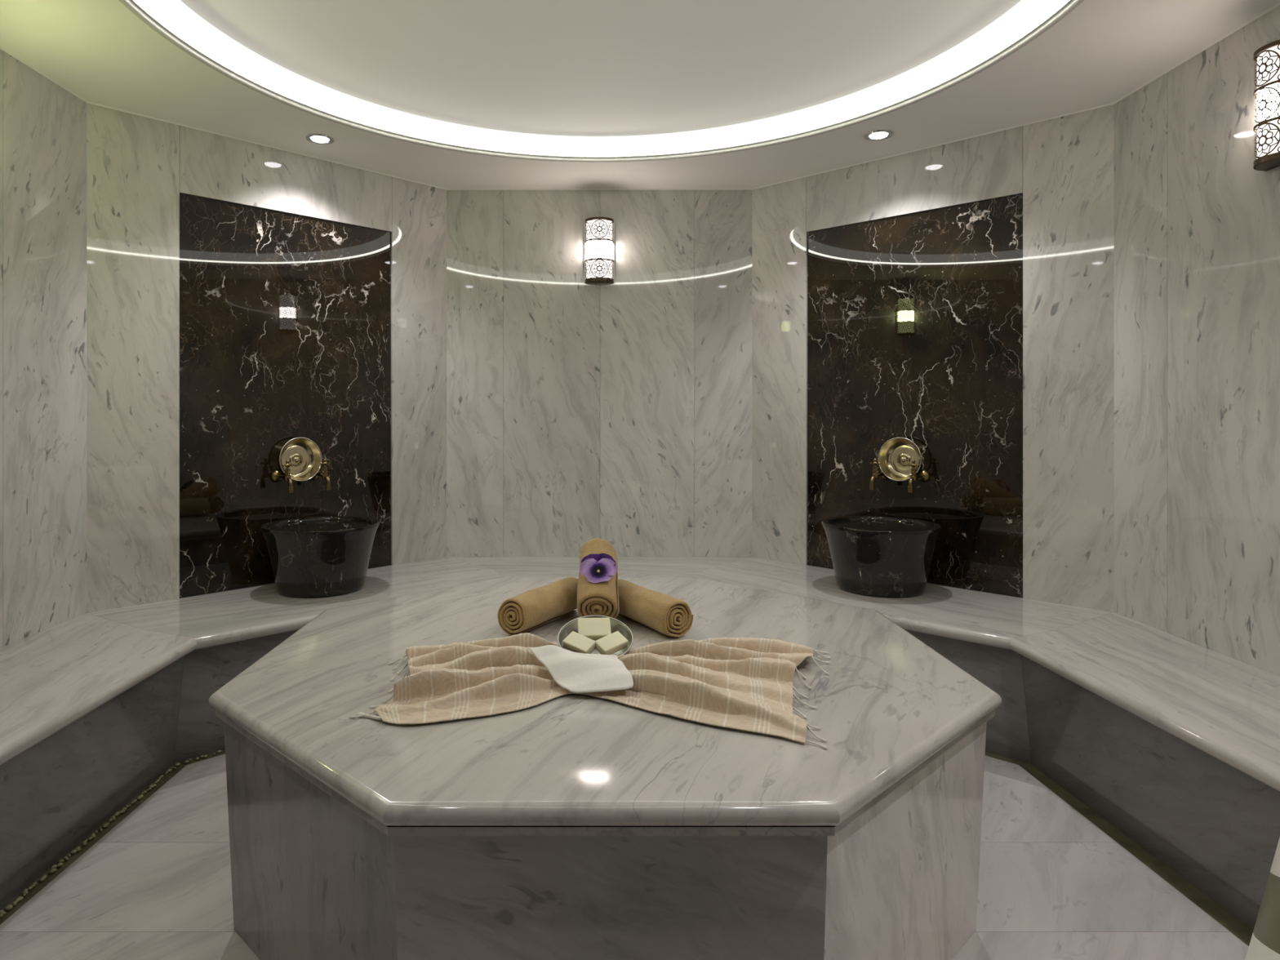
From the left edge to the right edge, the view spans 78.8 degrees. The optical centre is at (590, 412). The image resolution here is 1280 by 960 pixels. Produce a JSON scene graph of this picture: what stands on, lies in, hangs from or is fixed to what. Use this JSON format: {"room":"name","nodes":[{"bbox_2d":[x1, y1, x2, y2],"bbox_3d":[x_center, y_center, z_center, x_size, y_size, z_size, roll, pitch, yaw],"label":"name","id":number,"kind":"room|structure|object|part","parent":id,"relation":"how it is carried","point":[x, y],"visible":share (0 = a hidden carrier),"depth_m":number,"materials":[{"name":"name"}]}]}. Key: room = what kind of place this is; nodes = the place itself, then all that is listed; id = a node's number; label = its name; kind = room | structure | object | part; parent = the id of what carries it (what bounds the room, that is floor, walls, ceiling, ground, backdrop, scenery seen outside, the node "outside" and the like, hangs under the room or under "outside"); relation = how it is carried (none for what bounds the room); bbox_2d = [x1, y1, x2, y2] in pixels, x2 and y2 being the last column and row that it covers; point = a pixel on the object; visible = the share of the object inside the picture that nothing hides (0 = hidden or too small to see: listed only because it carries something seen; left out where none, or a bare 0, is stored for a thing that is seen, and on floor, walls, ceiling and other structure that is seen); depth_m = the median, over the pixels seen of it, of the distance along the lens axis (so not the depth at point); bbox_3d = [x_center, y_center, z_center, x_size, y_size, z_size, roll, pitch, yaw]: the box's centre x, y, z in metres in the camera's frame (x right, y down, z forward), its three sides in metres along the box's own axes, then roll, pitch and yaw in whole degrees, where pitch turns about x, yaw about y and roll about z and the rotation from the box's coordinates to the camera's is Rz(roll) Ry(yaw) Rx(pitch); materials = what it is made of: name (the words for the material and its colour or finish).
{"room":"spa","nodes":[
{"label":"spa","id":0,"kind":"room"},
{"bbox_2d":[0,48,86,648],"bbox_3d":[-2.060,-0.227,1.665,0.030,2.093,3.030,0,0,-1],"label":"wall","id":1,"kind":"structure","parent":0,"point":[43,125],"depth_m":2.91,"materials":[{"name":"stone"}]},
{"bbox_2d":[86,102,446,613],"bbox_3d":[-1.449,-0.227,3.813,0.030,2.093,1.760,0,0,45],"label":"wall","id":2,"kind":"structure","parent":0,"point":[138,167],"depth_m":3.39,"materials":[{"name":"stone"}]},
{"bbox_2d":[179,193,391,597],"bbox_3d":[-1.453,-0.076,3.817,0.018,1.790,1.056,0,0,45],"label":"marble slab","id":3,"kind":"object","parent":2,"relation":"attached to","point":[285,318],"visible":0.97,"depth_m":3.72,"materials":[{"name":"black stone"}]},
{"bbox_2d":[270,459,293,492],"bbox_3d":[-1.451,0.297,3.684,0.172,0.151,0.062,0,0,45],"label":"tap","id":4,"kind":"object","parent":3,"relation":"attached to","point":[277,475],"visible":1,"depth_m":3.65,"materials":[{"name":"gold metal"}]},
{"bbox_3d":[-1.459,0.304,3.692,0.095,0.019,0.017,0,0,45],"label":"stem","id":5,"kind":"part","parent":4,"relation":"part of","materials":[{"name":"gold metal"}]},
{"bbox_3d":[-1.424,0.239,3.657,0.040,0.035,0.040,0,0,45],"label":"handle","id":6,"kind":"part","parent":4,"relation":"part of","materials":[{"name":"gold metal"}]},
{"bbox_3d":[-1.408,0.325,3.641,0.042,0.047,0.016,0,0,45],"label":"spout","id":7,"kind":"part","parent":4,"relation":"part of","materials":[{"name":"gold metal"}]},
{"bbox_2d":[278,437,322,481],"bbox_3d":[-1.422,0.226,3.786,0.080,0.213,0.213,0,0,45],"label":"bowl","id":8,"kind":"object","parent":3,"relation":"hanging from","point":[304,455],"visible":0.91,"depth_m":3.81,"materials":[{"name":"gold metal"}]},
{"bbox_2d":[310,457,331,489],"bbox_3d":[-1.320,0.297,3.816,0.172,0.151,0.062,0,0,45],"label":"tap","id":9,"kind":"object","parent":3,"relation":"attached to","point":[325,475],"visible":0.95,"depth_m":3.78,"materials":[{"name":"gold metal"}]},
{"bbox_3d":[-1.292,0.239,3.788,0.040,0.035,0.040,0,0,45],"label":"handle","id":10,"kind":"part","parent":9,"relation":"part of","materials":[{"name":"gold metal"}]},
{"bbox_3d":[-1.277,0.325,3.773,0.042,0.047,0.016,0,0,45],"label":"spout","id":11,"kind":"part","parent":9,"relation":"part of","materials":[{"name":"gold metal"}]},
{"bbox_2d":[446,190,751,556],"bbox_3d":[0.052,-0.227,4.438,1.738,2.093,0.030,0,0,0],"label":"wall","id":12,"kind":"structure","parent":0,"point":[619,413],"depth_m":4.42,"materials":[{"name":"stone"}]},
{"bbox_2d":[584,217,614,283],"bbox_3d":[0.052,-0.915,4.380,0.172,0.356,0.082,0,0,0],"label":"wall lamp","id":13,"kind":"object","parent":12,"relation":"attached to","point":[599,232],"visible":1,"depth_m":4.36,"materials":[{"name":"metal"}]},
{"bbox_2d":[586,219,612,239],"bbox_3d":[0.052,-1.025,4.385,0.148,0.110,0.074,0,0,0],"label":"diffuser","id":14,"kind":"object","parent":13,"relation":"attached to","point":[596,229],"depth_m":4.35,"materials":[{"name":"white glass"}]},
{"bbox_2d":[586,240,612,259],"bbox_3d":[0.052,-0.914,4.385,0.148,0.112,0.074,0,0,0],"label":"diffuser","id":15,"kind":"object","parent":13,"relation":"attached to","point":[595,249],"depth_m":4.35,"materials":[{"name":"white glass"}]},
{"bbox_2d":[586,259,612,278],"bbox_3d":[0.052,-0.804,4.385,0.148,0.108,0.074,0,0,0],"label":"diffuser","id":16,"kind":"object","parent":13,"relation":"attached to","point":[595,268],"depth_m":4.35,"materials":[{"name":"white glass"}]},
{"bbox_2d":[0,2,1279,190],"bbox_3d":[0.046,-1.270,2.288,4.213,0.006,4.275,0,0,0],"label":"trim","id":17,"kind":"structure","parent":12,"relation":"attached to","point":[1278,3],"depth_m":3.57,"materials":[{"name":"paint"}]},
{"bbox_2d":[180,0,1021,136],"bbox_3d":[0.035,-1.371,2.455,2.810,0.001,2.810,0,0,0],"label":"ceiling","id":18,"kind":"structure","parent":0,"point":[567,68],"depth_m":2.93,"materials":[{"name":"white paint"}]},
{"bbox_2d":[0,754,1248,959],"bbox_3d":[0.298,1.295,1.998,3.604,0.010,3.695,0,0,0],"label":"floor","id":19,"kind":"structure","parent":0,"point":[1053,885],"depth_m":2.07,"materials":[{"name":"stone"}]},
{"bbox_2d":[208,577,1001,959],"bbox_3d":[0.037,0.990,2.320,1.954,0.600,1.920,0,0,0],"label":"platform","id":20,"kind":"object","parent":19,"relation":"on","point":[570,826],"visible":0.9,"depth_m":1.56,"materials":[{"name":"grey stone"}]},
{"bbox_3d":[-0.612,1.019,1.678,0.776,0.541,0.052,0,0,44],"label":"panel","id":21,"kind":"part","parent":20,"relation":"part of","materials":[{"name":"stone"}]},
{"bbox_2d":[497,577,577,635],"bbox_3d":[-0.148,0.628,2.544,0.117,0.121,0.387,0,0,30],"label":"rolled towel","id":22,"kind":"object","parent":20,"relation":"on","point":[526,611],"visible":0.97,"depth_m":2.44,"materials":[{"name":"beige fabric"}]},
{"bbox_2d":[348,632,831,749],"bbox_3d":[0.040,0.646,1.980,1.213,0.094,0.666,0,0,7],"label":"striped towel","id":23,"kind":"object","parent":20,"relation":"on","point":[739,683],"visible":0.85,"depth_m":1.87,"materials":[{"name":"fabric"}]},
{"bbox_2d":[528,644,633,693],"bbox_3d":[-0.029,0.635,1.928,0.278,0.075,0.132,0,0,6],"label":"washcloth","id":24,"kind":"object","parent":23,"relation":"on","point":[575,672],"visible":1,"depth_m":1.92,"materials":[{"name":"fabric"}]},
{"bbox_2d":[557,615,633,657],"bbox_3d":[0.014,0.630,2.130,0.208,0.100,0.196,0,0,0],"label":"metal bowl","id":25,"kind":"object","parent":23,"relation":"on","point":[615,624],"visible":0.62,"depth_m":2.18,"materials":[{"name":"metal"}]},
{"bbox_2d":[562,631,595,653],"bbox_3d":[-0.029,0.627,2.104,0.085,0.053,0.052,0,0,34],"label":"soap bar","id":26,"kind":"object","parent":25,"relation":"in","point":[575,642],"visible":0.87,"depth_m":2.09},
{"bbox_2d":[577,617,611,640],"bbox_3d":[0.011,0.601,2.154,0.090,0.055,0.061,0,0,-4],"label":"soap bar","id":27,"kind":"object","parent":25,"relation":"in","point":[594,628],"visible":0.77,"depth_m":2.14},
{"bbox_2d":[595,631,627,654],"bbox_3d":[0.057,0.627,2.105,0.085,0.053,0.052,0,0,-34],"label":"soap bar","id":28,"kind":"object","parent":25,"relation":"in","point":[610,644],"visible":0.92,"depth_m":2.09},
{"bbox_2d":[577,537,619,618],"bbox_3d":[0.026,0.556,2.585,0.138,0.249,0.300,0,0,0],"label":"rolled towel","id":29,"kind":"object","parent":20,"relation":"on","point":[601,598],"visible":0.59,"depth_m":2.48,"materials":[{"name":"beige fabric"}]},
{"bbox_2d":[579,553,617,582],"bbox_3d":[0.026,0.500,2.506,0.120,0.082,0.079,0,0,0],"label":"flower","id":30,"kind":"object","parent":29,"relation":"on","point":[597,568],"visible":1,"depth_m":2.50,"materials":[{"name":"purple plant"}]},
{"bbox_3d":[0.037,1.019,1.416,0.776,0.542,0.052,0,0,0],"label":"panel","id":31,"kind":"part","parent":20,"relation":"part of","materials":[{"name":"stone"}]},
{"bbox_2d":[617,579,693,637],"bbox_3d":[0.184,0.631,2.528,0.121,0.119,0.372,0,0,-28],"label":"rolled towel","id":32,"kind":"object","parent":20,"relation":"on","point":[667,615],"visible":0.96,"depth_m":2.41,"materials":[{"name":"beige fabric"}]},
{"bbox_3d":[0.686,1.019,1.678,0.776,0.541,0.052,0,0,-44],"label":"panel","id":33,"kind":"part","parent":20,"relation":"part of","materials":[{"name":"stone"}]},
{"bbox_2d":[0,556,1279,930],"bbox_3d":[0.046,1.060,2.288,4.213,0.480,4.274,0,0,0],"label":"bench","id":34,"kind":"object","parent":19,"relation":"on","point":[1173,741],"visible":0.48,"depth_m":2.56,"materials":[{"name":"grey stone"}]},
{"bbox_3d":[-1.532,1.083,1.517,0.084,0.434,2.733,0,0,0],"label":"panel","id":35,"kind":"part","parent":34,"relation":"part of","materials":[{"name":"stone"}]},
{"bbox_3d":[-1.744,0.843,1.665,0.633,0.046,3.029,0,0,0],"label":"seat","id":36,"kind":"part","parent":34,"relation":"part of","materials":[{"name":"stone"}]},
{"bbox_3d":[-0.984,1.083,3.381,1.532,0.434,0.084,0,0,-43],"label":"panel","id":37,"kind":"part","parent":34,"relation":"part of","materials":[{"name":"stone"}]},
{"bbox_3d":[-1.177,0.843,3.542,0.739,0.046,1.758,0,0,45],"label":"seat","id":38,"kind":"part","parent":34,"relation":"part of","materials":[{"name":"stone"}]},
{"bbox_2d":[260,515,379,597],"bbox_3d":[-1.251,0.667,3.615,0.524,0.305,0.524,0,0,45],"label":"stone basin","id":39,"kind":"object","parent":34,"relation":"on","point":[330,562],"visible":0.94,"depth_m":3.43,"materials":[{"name":"stone"}]},
{"bbox_2d":[270,520,370,531],"bbox_3d":[-1.251,0.532,3.615,0.449,0.001,0.449,0,0,0],"label":"water","id":40,"kind":"object","parent":39,"relation":"in","point":[327,525],"visible":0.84,"depth_m":3.67,"materials":[{"name":"black liquid"}]},
{"bbox_3d":[0.052,0.843,4.111,1.737,0.046,0.628,0,0,0],"label":"seat","id":41,"kind":"part","parent":34,"relation":"part of","materials":[{"name":"stone"}]},
{"bbox_2d":[821,515,942,597],"bbox_3d":[1.350,0.667,3.620,0.524,0.305,0.524,0,0,45],"label":"stone basin","id":42,"kind":"object","parent":34,"relation":"on","point":[868,562],"visible":0.97,"depth_m":3.43,"materials":[{"name":"stone"}]},
{"bbox_2d":[831,520,931,530],"bbox_3d":[1.350,0.532,3.620,0.449,0.001,0.449,0,0,0],"label":"water","id":43,"kind":"object","parent":42,"relation":"in","point":[859,524],"visible":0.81,"depth_m":3.67,"materials":[{"name":"black liquid"}]},
{"bbox_3d":[1.275,0.843,3.544,1.736,0.046,0.743,0,0,45],"label":"seat","id":44,"kind":"part","parent":34,"relation":"part of","materials":[{"name":"stone"}]},
{"bbox_3d":[1.077,1.083,3.382,1.529,0.434,0.084,0,0,43],"label":"panel","id":45,"kind":"part","parent":34,"relation":"part of","materials":[{"name":"stone"}]},
{"bbox_3d":[1.837,0.843,2.417,0.632,0.046,1.554,0,0,0],"label":"seat","id":46,"kind":"part","parent":34,"relation":"part of","materials":[{"name":"stone"}]},
{"bbox_3d":[1.640,1.083,2.264,0.084,0.434,1.241,0,0,-2],"label":"panel","id":47,"kind":"part","parent":34,"relation":"part of","materials":[{"name":"stone"}]},
{"bbox_2d":[1244,837,1279,959],"bbox_3d":[1.520,0.880,1.150,0.951,0.820,0.951,0,0,0],"label":"stone pedestal","id":48,"kind":"object","parent":19,"relation":"on","point":[1264,944],"visible":1,"depth_m":1.36,"materials":[{"name":"beige stone"}]},
{"bbox_2d":[0,750,1253,946],"bbox_3d":[0.047,1.300,2.288,4.213,0.001,4.275,0,0,0],"label":"trim","id":49,"kind":"structure","parent":0,"point":[1220,914],"depth_m":2.30,"materials":[{"name":"black stone"}]},
{"bbox_2d":[0,750,222,917],"bbox_3d":[-1.425,1.294,2.564,0.372,0.014,1.822,0,0,17],"label":"chips","id":50,"kind":"object","parent":49,"relation":"on","point":[53,868],"visible":0.75,"depth_m":2.36,"materials":[{"name":"stone"}]},
{"bbox_2d":[0,0,1279,188],"bbox_3d":[0.047,-1.273,2.288,4.213,0.001,4.275,0,0,0],"label":"ceiling","id":51,"kind":"structure","parent":0,"point":[1101,51],"depth_m":3.10,"materials":[{"name":"paint"}]},
{"bbox_2d":[306,133,333,144],"bbox_3d":[-1.257,-1.268,3.614,0.124,0.014,0.124,0,0,0],"label":"recessed light","id":52,"kind":"object","parent":51,"relation":"in","point":[316,138],"visible":1,"depth_m":3.60,"materials":[{"name":"silver metal"}]},
{"bbox_2d":[118,0,1084,162],"bbox_3d":[0.035,-1.282,2.455,2.984,0.026,2.984,0,0,0],"label":"trim","id":53,"kind":"structure","parent":51,"relation":"attached to","point":[135,8],"depth_m":3.29,"materials":[{"name":"paint"}]},
{"bbox_2d":[134,0,1067,155],"bbox_3d":[0.035,-1.333,2.455,2.932,0.076,2.932,0,0,0],"label":"light","id":54,"kind":"object","parent":51,"relation":"attached to","point":[175,15],"visible":1,"depth_m":3.34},
{"bbox_2d":[864,130,893,140],"bbox_3d":[1.323,-1.268,3.565,0.124,0.014,0.124,0,0,0],"label":"recessed light","id":55,"kind":"object","parent":51,"relation":"in","point":[877,135],"visible":1,"depth_m":3.55,"materials":[{"name":"silver metal"}]},
{"bbox_2d":[751,104,1114,612],"bbox_3d":[1.548,-0.227,3.818,1.737,2.093,0.030,0,0,45],"label":"wall","id":56,"kind":"structure","parent":0,"point":[1063,167],"depth_m":3.41,"materials":[{"name":"stone"}]},
{"bbox_2d":[807,193,1022,597],"bbox_3d":[1.552,-0.076,3.822,1.056,1.790,0.018,0,0,45],"label":"marble slab","id":57,"kind":"object","parent":56,"relation":"attached to","point":[915,320],"visible":0.97,"depth_m":3.73,"materials":[{"name":"black stone"}]},
{"bbox_2d":[869,457,889,489],"bbox_3d":[1.419,0.297,3.820,0.062,0.151,0.172,0,0,45],"label":"tap","id":58,"kind":"object","parent":57,"relation":"attached to","point":[875,474],"visible":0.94,"depth_m":3.78,"materials":[{"name":"gold metal"}]},
{"bbox_3d":[1.376,0.325,3.777,0.016,0.047,0.042,0,0,45],"label":"spout","id":59,"kind":"part","parent":58,"relation":"part of","materials":[{"name":"gold metal"}]},
{"bbox_3d":[1.391,0.239,3.793,0.040,0.035,0.040,0,0,45],"label":"handle","id":60,"kind":"part","parent":58,"relation":"part of","materials":[{"name":"gold metal"}]},
{"bbox_3d":[1.426,0.304,3.828,0.017,0.019,0.095,0,0,45],"label":"stem","id":61,"kind":"part","parent":58,"relation":"part of","materials":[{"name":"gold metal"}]},
{"bbox_2d":[878,437,921,480],"bbox_3d":[1.520,0.226,3.791,0.213,0.213,0.080,0,0,45],"label":"bowl","id":62,"kind":"object","parent":57,"relation":"hanging from","point":[895,455],"visible":0.92,"depth_m":3.81,"materials":[{"name":"gold metal"}]},
{"bbox_2d":[907,459,930,492],"bbox_3d":[1.550,0.297,3.689,0.062,0.151,0.172,0,0,45],"label":"tap","id":63,"kind":"object","parent":57,"relation":"attached to","point":[923,475],"visible":1,"depth_m":3.66,"materials":[{"name":"gold metal"}]},
{"bbox_3d":[1.508,0.325,3.646,0.016,0.047,0.042,0,0,45],"label":"spout","id":64,"kind":"part","parent":63,"relation":"part of","materials":[{"name":"gold metal"}]},
{"bbox_3d":[1.523,0.239,3.662,0.040,0.035,0.040,0,0,45],"label":"handle","id":65,"kind":"part","parent":63,"relation":"part of","materials":[{"name":"gold metal"}]},
{"bbox_3d":[1.558,0.304,3.697,0.017,0.019,0.095,0,0,45],"label":"stem","id":66,"kind":"part","parent":63,"relation":"part of","materials":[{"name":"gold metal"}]},
{"bbox_2d":[1114,5,1279,675],"bbox_3d":[2.151,-0.227,1.672,0.030,2.093,3.045,0,0,1],"label":"wall","id":67,"kind":"structure","parent":0,"point":[1197,227],"depth_m":2.75,"materials":[{"name":"stone"}]},
{"bbox_2d":[1253,39,1279,171],"bbox_3d":[2.102,-0.945,2.386,0.082,0.356,0.172,0,0,1],"label":"wall lamp","id":68,"kind":"object","parent":67,"relation":"attached to","point":[1267,57],"visible":1,"depth_m":2.37,"materials":[{"name":"metal"}]},
{"bbox_2d":[1257,44,1279,88],"bbox_3d":[2.106,-1.055,2.385,0.074,0.110,0.148,0,0,1],"label":"diffuser","id":69,"kind":"object","parent":68,"relation":"attached to","point":[1268,55],"depth_m":2.37,"materials":[{"name":"white glass"}]},
{"bbox_2d":[1257,82,1279,124],"bbox_3d":[2.106,-0.944,2.385,0.074,0.112,0.148,0,0,1],"label":"diffuser","id":70,"kind":"object","parent":68,"relation":"attached to","point":[1268,93],"depth_m":2.37,"materials":[{"name":"white glass"}]},
{"bbox_2d":[1257,119,1279,156],"bbox_3d":[2.106,-0.834,2.385,0.074,0.108,0.148,0,0,1],"label":"diffuser","id":71,"kind":"object","parent":68,"relation":"attached to","point":[1268,130],"depth_m":2.37,"materials":[{"name":"white glass"}]}
]}

